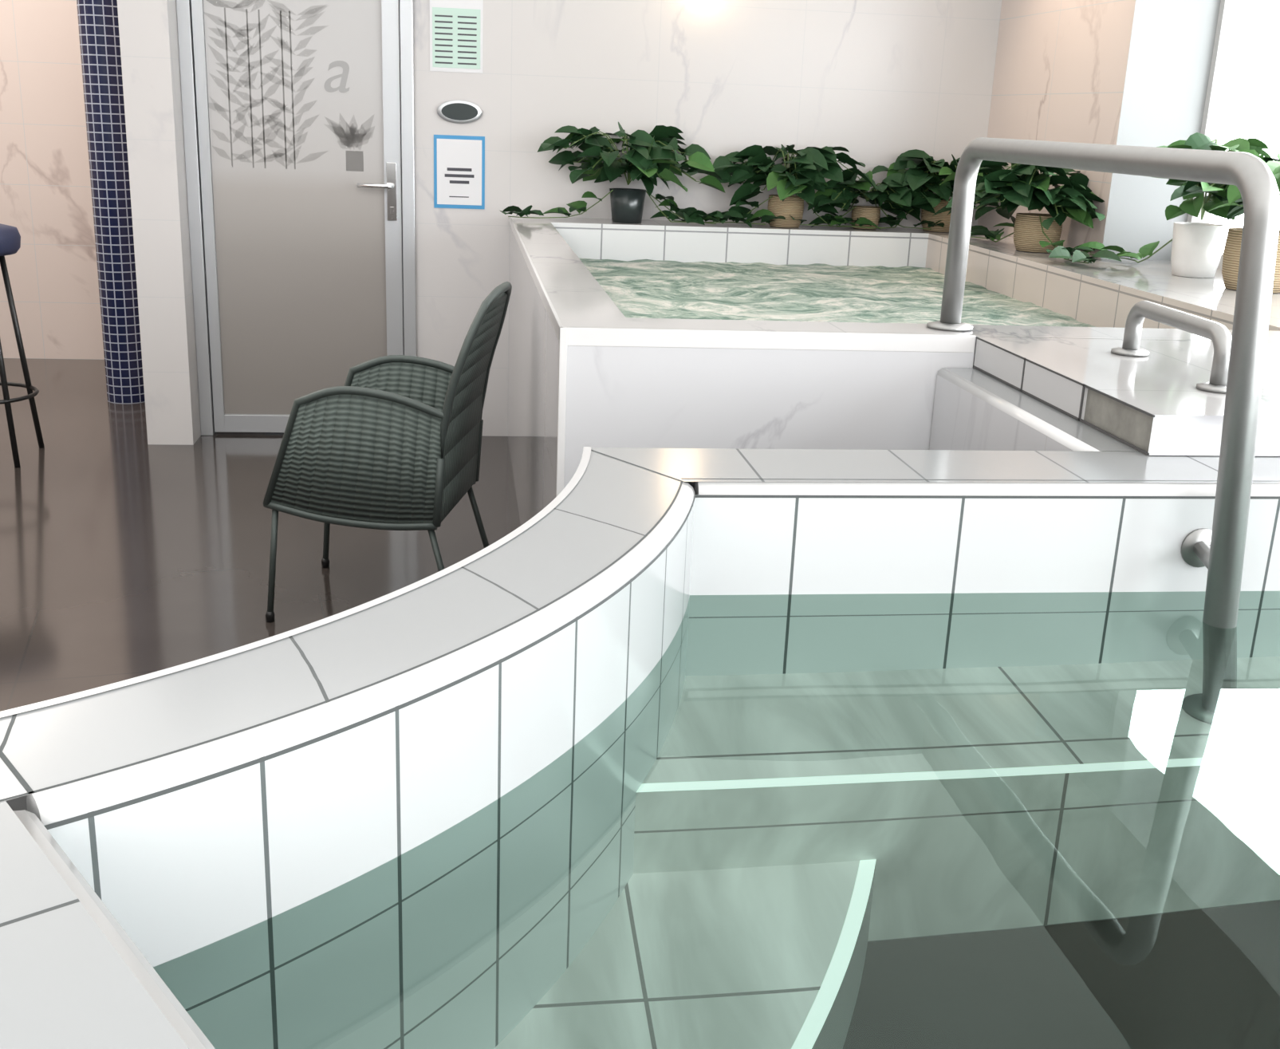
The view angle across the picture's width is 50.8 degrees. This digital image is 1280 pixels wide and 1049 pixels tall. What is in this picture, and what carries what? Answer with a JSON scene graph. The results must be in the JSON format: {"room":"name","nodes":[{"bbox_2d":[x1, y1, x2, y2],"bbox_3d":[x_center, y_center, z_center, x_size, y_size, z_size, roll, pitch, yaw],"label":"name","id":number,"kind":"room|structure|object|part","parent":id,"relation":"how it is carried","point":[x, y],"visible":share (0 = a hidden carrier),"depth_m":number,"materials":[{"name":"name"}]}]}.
{"room":"indoor spa pool","nodes":[
{"label":"indoor spa pool","id":0,"kind":"room"},
{"bbox_2d":[0,0,104,359],"bbox_3d":[-3.759,-2.111,5.981,3.720,3.000,1.700,0,17,-8],"label":"wall","id":1,"kind":"structure","parent":0,"point":[45,194],"depth_m":6.93,"materials":[{"name":"stone"}]},
{"bbox_2d":[76,0,145,403],"bbox_3d":[-2.331,-2.018,5.863,0.190,3.000,0.190,0,17,-8],"label":"column","id":2,"kind":"structure","parent":0,"point":[98,24],"depth_m":5.95,"materials":[{"name":"blue tile"}]},
{"bbox_2d":[117,0,200,445],"bbox_3d":[-1.885,-1.812,5.242,0.180,3.000,0.350,0,17,-8],"label":"wall","id":3,"kind":"structure","parent":0,"point":[148,30],"depth_m":5.26,"materials":[{"name":"paint"}]},
{"bbox_2d":[0,330,520,711],"bbox_3d":[-1.253,0.348,3.382,8.000,0.001,11.000,0,17,-8],"label":"floor","id":4,"kind":"structure","parent":0,"point":[123,557],"depth_m":4.30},
{"bbox_2d":[0,223,44,467],"bbox_3d":[-2.510,-0.686,5.090,0.406,0.891,0.406,0,17,-8],"label":"stool","id":5,"kind":"object","parent":4,"relation":"on","point":[9,235],"visible":1,"depth_m":5.08,"materials":[{"name":"blue"}]},
{"bbox_3d":[-2.495,-1.060,4.976,0.380,0.110,0.380,0,17,-8],"label":"seat","id":6,"kind":"part","parent":5,"relation":"part of","materials":[{"name":"blue"}]},
{"bbox_3d":[-2.374,-0.598,5.005,0.086,0.782,0.086,0,17,-8],"label":"leg","id":7,"kind":"part","parent":5,"relation":"part of","materials":[{"name":"black metal"}]},
{"bbox_2d":[263,281,511,622],"bbox_3d":[-0.683,-0.224,3.753,0.633,0.922,0.515,4,17,5],"label":"chair","id":8,"kind":"object","parent":4,"relation":"on","point":[397,446],"visible":0.95,"depth_m":3.54,"materials":[{"name":"grey"}]},
{"bbox_3d":[-0.993,0.100,3.641,0.043,0.319,0.028,4,17,5],"label":"leg","id":9,"kind":"part","parent":8,"relation":"part of","materials":[{"name":"grey"}]},
{"bbox_3d":[-0.947,-0.031,4.080,0.043,0.319,0.028,4,17,5],"label":"leg","id":10,"kind":"part","parent":8,"relation":"part of","materials":[{"name":"grey"}]},
{"bbox_3d":[-0.758,-0.089,3.801,0.492,0.063,0.493,4,17,5],"label":"frame seat","id":11,"kind":"part","parent":8,"relation":"part of","materials":[{"name":"grey"}]},
{"bbox_3d":[-0.524,0.147,3.601,0.097,0.293,0.038,4,17,5],"label":"leg","id":12,"kind":"part","parent":8,"relation":"part of","materials":[{"name":"grey"}]},
{"bbox_3d":[-0.528,-0.085,3.533,0.036,0.187,0.025,4,17,5],"label":"frame","id":13,"kind":"part","parent":8,"relation":"part of","materials":[{"name":"grey"}]},
{"bbox_3d":[-0.477,0.013,4.049,0.097,0.293,0.038,4,17,5],"label":"leg","id":14,"kind":"part","parent":8,"relation":"part of","materials":[{"name":"grey"}]},
{"bbox_3d":[-0.481,-0.219,3.979,0.036,0.187,0.025,4,17,5],"label":"frame","id":15,"kind":"part","parent":8,"relation":"part of","materials":[{"name":"grey"}]},
{"bbox_2d":[0,446,1279,1048],"bbox_3d":[-2.538,1.434,-1.356,10.736,1.176,6.997,0,17,-8],"label":"pool","id":16,"kind":"object","parent":4,"relation":"on","point":[710,748],"visible":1,"depth_m":1.25,"materials":[{"name":"tile"}]},
{"bbox_2d":[926,137,1279,628],"bbox_3d":[0.759,-0.186,2.401,0.110,0.947,1.316,0,17,-8],"label":"handrail","id":17,"kind":"object","parent":16,"relation":"on","point":[1221,549],"visible":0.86,"depth_m":1.87,"materials":[{"name":"silver metal"}]},
{"bbox_3d":[0.836,0.035,2.009,0.060,0.060,0.005,0,17,-8],"label":"bracket plate","id":18,"kind":"part","parent":17,"relation":"part of","materials":[{"name":"silver metal"}]},
{"bbox_2d":[508,215,1279,525],"bbox_3d":[0.795,-0.393,4.464,2.354,0.944,3.034,0,17,-8],"label":"hot tub","id":19,"kind":"object","parent":4,"relation":"on","point":[647,333],"visible":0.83,"depth_m":3.60,"materials":[{"name":"stone"}]},
{"bbox_3d":[0.065,-0.392,4.367,0.882,0.944,3.034,0,17,-8],"label":"trim","id":20,"kind":"part","parent":19,"relation":"part of","materials":[{"name":"white stone"}]},
{"bbox_2d":[929,336,1279,456],"bbox_3d":[1.433,0.164,2.717,1.550,0.940,0.768,0,17,-8],"label":"steps","id":21,"kind":"structure","parent":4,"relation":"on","point":[1018,393],"depth_m":2.48,"materials":[{"name":"tile"}]},
{"bbox_2d":[1110,300,1231,393],"bbox_3d":[0.999,-0.343,2.514,0.072,0.111,0.438,1,17,-5],"label":"handrail","id":22,"kind":"object","parent":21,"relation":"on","point":[1220,336],"visible":0.91,"depth_m":2.45,"materials":[{"name":"silver metal"}]},
{"bbox_2d":[413,0,1001,436],"bbox_3d":[0.045,-1.842,5.596,3.740,3.000,0.150,0,17,-8],"label":"wall","id":23,"kind":"structure","parent":0,"point":[878,80],"depth_m":5.58,"materials":[{"name":"stone"}]},
{"bbox_2d":[175,0,416,435],"bbox_3d":[-1.371,-1.402,5.477,0.900,2.120,0.095,0,17,-8],"label":"door frame","id":24,"kind":"structure","parent":23,"relation":"in","point":[183,7],"depth_m":5.46,"materials":[{"name":"silver metal"}]},
{"bbox_3d":[-1.013,-1.358,5.498,0.038,0.230,0.010,0,17,-8],"label":"handle","id":25,"kind":"part","parent":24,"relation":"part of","materials":[{"name":"silver metal"}]},
{"bbox_2d":[190,0,403,432],"bbox_3d":[-1.371,-1.379,5.476,0.792,2.056,0.050,0,17,-8],"label":"door leaf","id":26,"kind":"structure","parent":23,"relation":"in","point":[304,263],"depth_m":5.48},
{"bbox_2d":[324,60,349,92],"bbox_3d":[-1.208,-1.784,5.366,0.100,0.121,0.001,0,17,-8],"label":"letter","id":27,"kind":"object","parent":26,"relation":"attached to","point":[345,67],"depth_m":5.37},
{"bbox_2d":[357,183,393,189],"bbox_3d":[-1.071,-1.371,5.454,0.144,0.019,0.053,0,17,-8],"label":"lever","id":28,"kind":"object","parent":26,"relation":"attached to","point":[380,186],"depth_m":5.43,"materials":[{"name":"silver metal"}]},
{"bbox_2d":[429,0,484,208],"bbox_3d":[-0.737,-1.704,5.445,0.220,0.835,0.018,0,17,-8],"label":"signs","id":29,"kind":"object","parent":23,"relation":"attached to","point":[456,26],"visible":1,"depth_m":5.45,"materials":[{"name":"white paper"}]},
{"bbox_3d":[-0.730,-1.672,5.456,0.184,0.090,0.018,0,17,-8],"label":"control panel","id":30,"kind":"part","parent":29,"relation":"part of","materials":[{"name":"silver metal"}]},
{"bbox_2d":[977,0,1220,260],"bbox_3d":[2.223,-1.099,1.816,0.420,2.058,8.000,0,17,-8],"label":"wall","id":31,"kind":"structure","parent":0,"point":[1130,72],"depth_m":4.73,"materials":[{"name":"beige stone"}]},
{"bbox_2d":[1186,0,1279,269],"bbox_3d":[2.410,-0.588,1.365,0.070,1.358,6.800,0,17,-8],"label":"window","id":32,"kind":"structure","parent":0,"point":[1242,100],"depth_m":4.51,"materials":[{"name":"white glass"}]}
]}

